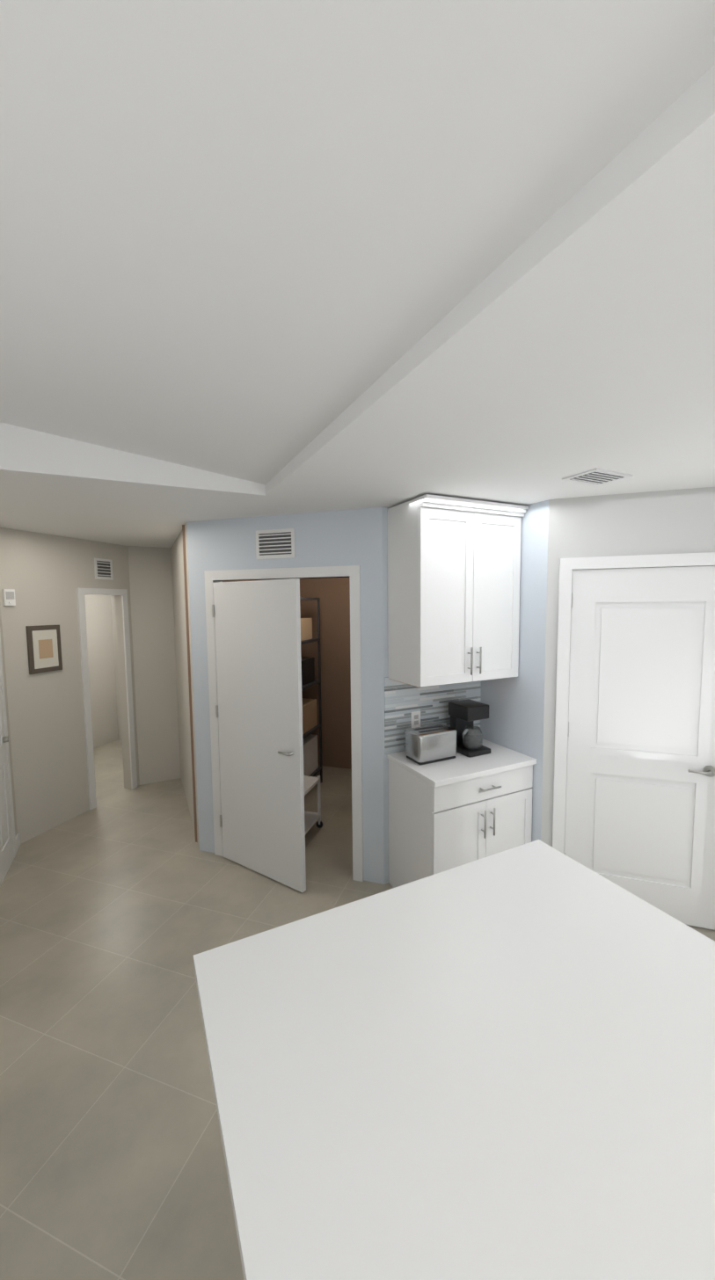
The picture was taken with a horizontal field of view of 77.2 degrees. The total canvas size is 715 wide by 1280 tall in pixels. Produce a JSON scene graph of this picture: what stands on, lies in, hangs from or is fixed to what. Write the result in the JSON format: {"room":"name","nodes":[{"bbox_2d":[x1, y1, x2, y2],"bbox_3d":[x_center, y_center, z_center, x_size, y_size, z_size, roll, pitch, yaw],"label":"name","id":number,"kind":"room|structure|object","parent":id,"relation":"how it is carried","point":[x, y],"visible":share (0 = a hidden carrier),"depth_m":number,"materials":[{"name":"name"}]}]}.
{"room":"kitchen","nodes":[
{"label":"kitchen","id":0,"kind":"room"},
{"bbox_2d":[0,601,17,836],"bbox_3d":[-2.362,0.343,2.580,0.100,2.820,2.110,-3,5,-26],"label":"wall","id":1,"kind":"structure","parent":0,"point":[8,727],"depth_m":3.54,"materials":[{"name":"paint"}]},
{"bbox_2d":[0,671,14,884],"bbox_3d":[-2.518,0.685,3.104,0.048,2.034,0.652,-3,5,-26],"label":"closet door","id":2,"kind":"structure","parent":1,"relation":"in","point":[6,848],"depth_m":3.32,"materials":[{"name":"white wood"}]},
{"bbox_2d":[0,632,16,857],"bbox_3d":[-2.533,0.660,3.095,0.018,2.110,0.780,-3,5,-26],"label":"trim","id":3,"kind":"structure","parent":1,"relation":"attached to","point":[8,755],"depth_m":3.43,"materials":[{"name":"white wood"}]},
{"bbox_2d":[0,832,20,886],"bbox_3d":[0.034,1.629,3.261,4.680,0.100,3.188,-3,5,-26],"label":"baseboard","id":4,"kind":"structure","parent":1,"relation":"attached to","point":[18,840],"depth_m":3.58,"materials":[{"name":"white wood"}]},
{"bbox_2d":[0,527,139,843],"bbox_3d":[-2.626,0.348,4.172,0.100,2.560,1.273,1,5,19],"label":"wall","id":5,"kind":"structure","parent":0,"point":[45,576],"depth_m":3.90,"materials":[{"name":"paint"}]},
{"bbox_2d":[2,589,15,605],"bbox_3d":[-2.759,-0.338,3.549,0.026,0.130,0.080,1,5,19],"label":"thermostat","id":6,"kind":"object","parent":5,"relation":"attached to","point":[9,599],"visible":0.96,"depth_m":3.54,"materials":[{"name":"white plastic"}]},
{"bbox_2d":[25,625,62,674],"bbox_3d":[-2.672,0.075,3.830,0.023,0.400,0.280,1,5,19],"label":"framed picture","id":7,"kind":"object","parent":5,"relation":"attached to","point":[44,649],"visible":0.95,"depth_m":3.81,"materials":[{"name":"brown wood"}]},
{"bbox_2d":[94,557,113,580],"bbox_3d":[-2.479,-0.693,4.378,0.012,0.200,0.200,1,5,19],"label":"air vent","id":8,"kind":"object","parent":5,"relation":"in","point":[103,568],"visible":1,"depth_m":4.37,"materials":[{"name":"white metal"}]},
{"bbox_2d":[76,587,137,809],"bbox_3d":[-2.471,0.549,4.458,0.018,2.110,0.560,1,5,19],"label":"door frame","id":9,"kind":"structure","parent":5,"relation":"attached to","point":[81,592],"depth_m":4.28,"materials":[{"name":"white wood"}]},
{"bbox_2d":[84,595,121,748],"bbox_3d":[-3.186,0.274,5.165,1.600,2.560,2.400,1,5,19],"label":"wall","id":10,"kind":"structure","parent":0,"point":[103,662],"depth_m":6.26,"materials":[{"name":"paint"}]},
{"bbox_2d":[127,545,180,785],"bbox_3d":[-2.166,0.284,4.915,0.514,2.560,0.100,-3,5,-26],"label":"wall","id":11,"kind":"structure","parent":0,"point":[151,594],"depth_m":4.84,"materials":[{"name":"paint"}]},
{"bbox_2d":[170,523,199,848],"bbox_3d":[-2.105,0.256,5.256,0.100,2.560,4.000,-3,5,-26],"label":"wall","id":12,"kind":"structure","parent":0,"point":[181,658],"depth_m":4.12,"materials":[{"name":"paint"}]},
{"bbox_2d":[181,524,351,842],"bbox_3d":[-0.083,0.318,4.225,2.024,2.560,2.000,1,5,17],"label":"wall","id":13,"kind":"structure","parent":0,"point":[332,594],"depth_m":5.24,"materials":[{"name":"beige paint"}]},
{"bbox_2d":[186,507,384,884],"bbox_3d":[-0.532,0.400,3.268,1.504,2.560,0.100,1,5,17],"label":"wall","id":14,"kind":"structure","parent":0,"point":[341,537],"depth_m":3.09,"materials":[{"name":"blue paint"}]},
{"bbox_2d":[211,578,305,892],"bbox_3d":[-0.702,0.636,3.148,0.456,2.088,0.710,-3,5,-26],"label":"door","id":15,"kind":"structure","parent":14,"relation":"in","point":[258,709],"depth_m":3.10,"materials":[{"name":"white wood"}]},
{"bbox_2d":[255,528,295,559],"bbox_3d":[-0.577,-0.672,3.134,0.300,0.200,0.012,1,5,17],"label":"air vent","id":16,"kind":"object","parent":14,"relation":"in","point":[274,543],"visible":1,"depth_m":3.13,"materials":[{"name":"white metal"}]},
{"bbox_2d":[203,565,363,881],"bbox_3d":[-0.531,0.585,3.274,1.200,2.190,0.118,1,5,17],"label":"door frame","id":17,"kind":"structure","parent":14,"relation":"attached to","point":[352,573],"depth_m":3.11,"materials":[{"name":"white wood"}]},
{"bbox_2d":[0,739,714,1279],"bbox_3d":[-1.096,1.921,1.016,9.050,0.100,12.700,-3,5,-26],"label":"floor","id":18,"kind":"structure","parent":0,"point":[120,905],"depth_m":2.08,"materials":[{"name":"tile"}]},
{"bbox_2d":[299,596,322,782],"bbox_3d":[-0.772,0.597,4.308,0.420,2.005,1.200,1,5,17],"label":"shelving","id":19,"kind":"object","parent":18,"relation":"on","point":[311,767],"visible":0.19,"depth_m":4.65,"materials":[{"name":"grey metal"}]},
{"bbox_2d":[303,775,322,834],"bbox_3d":[-0.532,1.414,3.743,0.360,0.458,0.400,1,5,17],"label":"utility cart","id":20,"kind":"object","parent":18,"relation":"on","point":[310,818],"visible":0.15,"depth_m":3.83,"materials":[{"name":"white metal"}]},
{"bbox_2d":[388,759,532,887],"bbox_3d":[0.693,1.249,3.004,0.790,0.885,0.556,-3,5,-26],"label":"base cabinet","id":21,"kind":"object","parent":18,"relation":"on","point":[433,830],"visible":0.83,"depth_m":2.78,"materials":[{"name":"white wood"}]},
{"bbox_2d":[386,738,536,787],"bbox_3d":[0.682,0.789,2.971,0.807,0.034,0.543,-3,5,-26],"label":"countertop","id":22,"kind":"structure","parent":21,"relation":"on","point":[461,767],"depth_m":2.81,"materials":[{"name":"white stone"}]},
{"bbox_2d":[405,723,456,765],"bbox_3d":[0.488,0.677,2.938,0.315,0.196,0.180,-3,5,-26],"label":"toaster","id":23,"kind":"object","parent":22,"relation":"on","point":[430,744],"visible":1,"depth_m":2.86,"materials":[{"name":"silver metal"}]},
{"bbox_2d":[448,698,490,757],"bbox_3d":[0.762,0.597,3.062,0.196,0.330,0.230,-3,5,-26],"label":"coffee maker","id":24,"kind":"object","parent":22,"relation":"on","point":[464,715],"visible":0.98,"depth_m":3.00,"materials":[{"name":"black plastic"}]},
{"bbox_3d":[1.275,1.499,-0.176,1.038,0.885,4.125,-3,5,-26],"label":"kitchen island","id":25,"kind":"object","parent":18,"relation":"on","visible":0},
{"bbox_2d":[193,839,714,1279],"bbox_3d":[1.080,1.046,-0.265,1.400,0.034,4.200,-3,5,-26],"label":"island countertop","id":26,"kind":"structure","parent":25,"relation":"on","point":[499,1066],"depth_m":0.95,"materials":[{"name":"white stone"}]},
{"bbox_2d":[0,0,714,547],"bbox_3d":[-1.124,-0.889,0.790,9.050,0.420,12.700,-3,5,-26],"label":"ceiling","id":27,"kind":"structure","parent":0,"point":[575,333],"depth_m":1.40,"materials":[{"name":"paint"}]},
{"bbox_2d":[561,467,632,485],"bbox_3d":[1.199,-0.813,2.243,0.270,0.012,0.190,-3,5,-26],"label":"ceiling vent","id":28,"kind":"object","parent":27,"relation":"in","point":[596,476],"visible":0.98,"depth_m":2.22,"materials":[{"name":"white metal"}]},
{"bbox_2d":[381,506,391,884],"bbox_3d":[0.568,0.391,3.247,0.937,2.560,0.100,-3,5,-26],"label":"wall","id":29,"kind":"structure","parent":0,"point":[384,527],"depth_m":2.98,"materials":[{"name":"blue paint"}]},
{"bbox_2d":[384,676,480,754],"bbox_3d":[0.552,0.493,3.186,0.826,0.524,0.008,-3,5,-26],"label":"backsplash","id":30,"kind":"structure","parent":29,"relation":"attached to","point":[403,701],"depth_m":3.10,"materials":[{"name":"tile"}]},
{"bbox_2d":[411,711,420,727],"bbox_3d":[0.406,0.554,3.109,0.072,0.116,0.008,-3,5,-26],"label":"electrical outlet","id":31,"kind":"object","parent":30,"relation":"attached to","point":[415,719],"visible":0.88,"depth_m":3.10,"materials":[{"name":"white plastic"}]},
{"bbox_2d":[387,494,528,687],"bbox_3d":[0.651,-0.299,2.933,0.790,1.113,0.436,-3,5,-26],"label":"upper cabinet","id":32,"kind":"object","parent":29,"relation":"attached to","point":[454,569],"visible":1,"depth_m":2.77,"materials":[{"name":"white wood"}]},
{"bbox_2d":[480,499,548,842],"bbox_3d":[1.096,0.395,3.123,0.100,2.560,0.590,-3,5,-26],"label":"wall","id":33,"kind":"structure","parent":0,"point":[514,721],"depth_m":2.92,"materials":[{"name":"blue paint"}]},
{"bbox_2d":[540,487,714,930],"bbox_3d":[1.716,0.422,2.711,1.093,2.560,0.100,1,5,18],"label":"wall","id":34,"kind":"structure","parent":0,"point":[675,521],"depth_m":2.65,"materials":[{"name":"grey paint"}]},
{"bbox_2d":[552,552,714,854],"bbox_3d":[1.698,0.607,2.664,0.960,2.200,0.030,1,5,18],"label":"door frame","id":35,"kind":"structure","parent":34,"relation":"attached to","point":[567,566],"depth_m":2.74,"materials":[{"name":"white wood"}]},
{"bbox_2d":[564,566,714,930],"bbox_3d":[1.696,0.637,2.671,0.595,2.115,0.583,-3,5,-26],"label":"pantry door","id":36,"kind":"structure","parent":34,"relation":"in","point":[640,798],"depth_m":2.66,"materials":[{"name":"white wood"}]}
]}

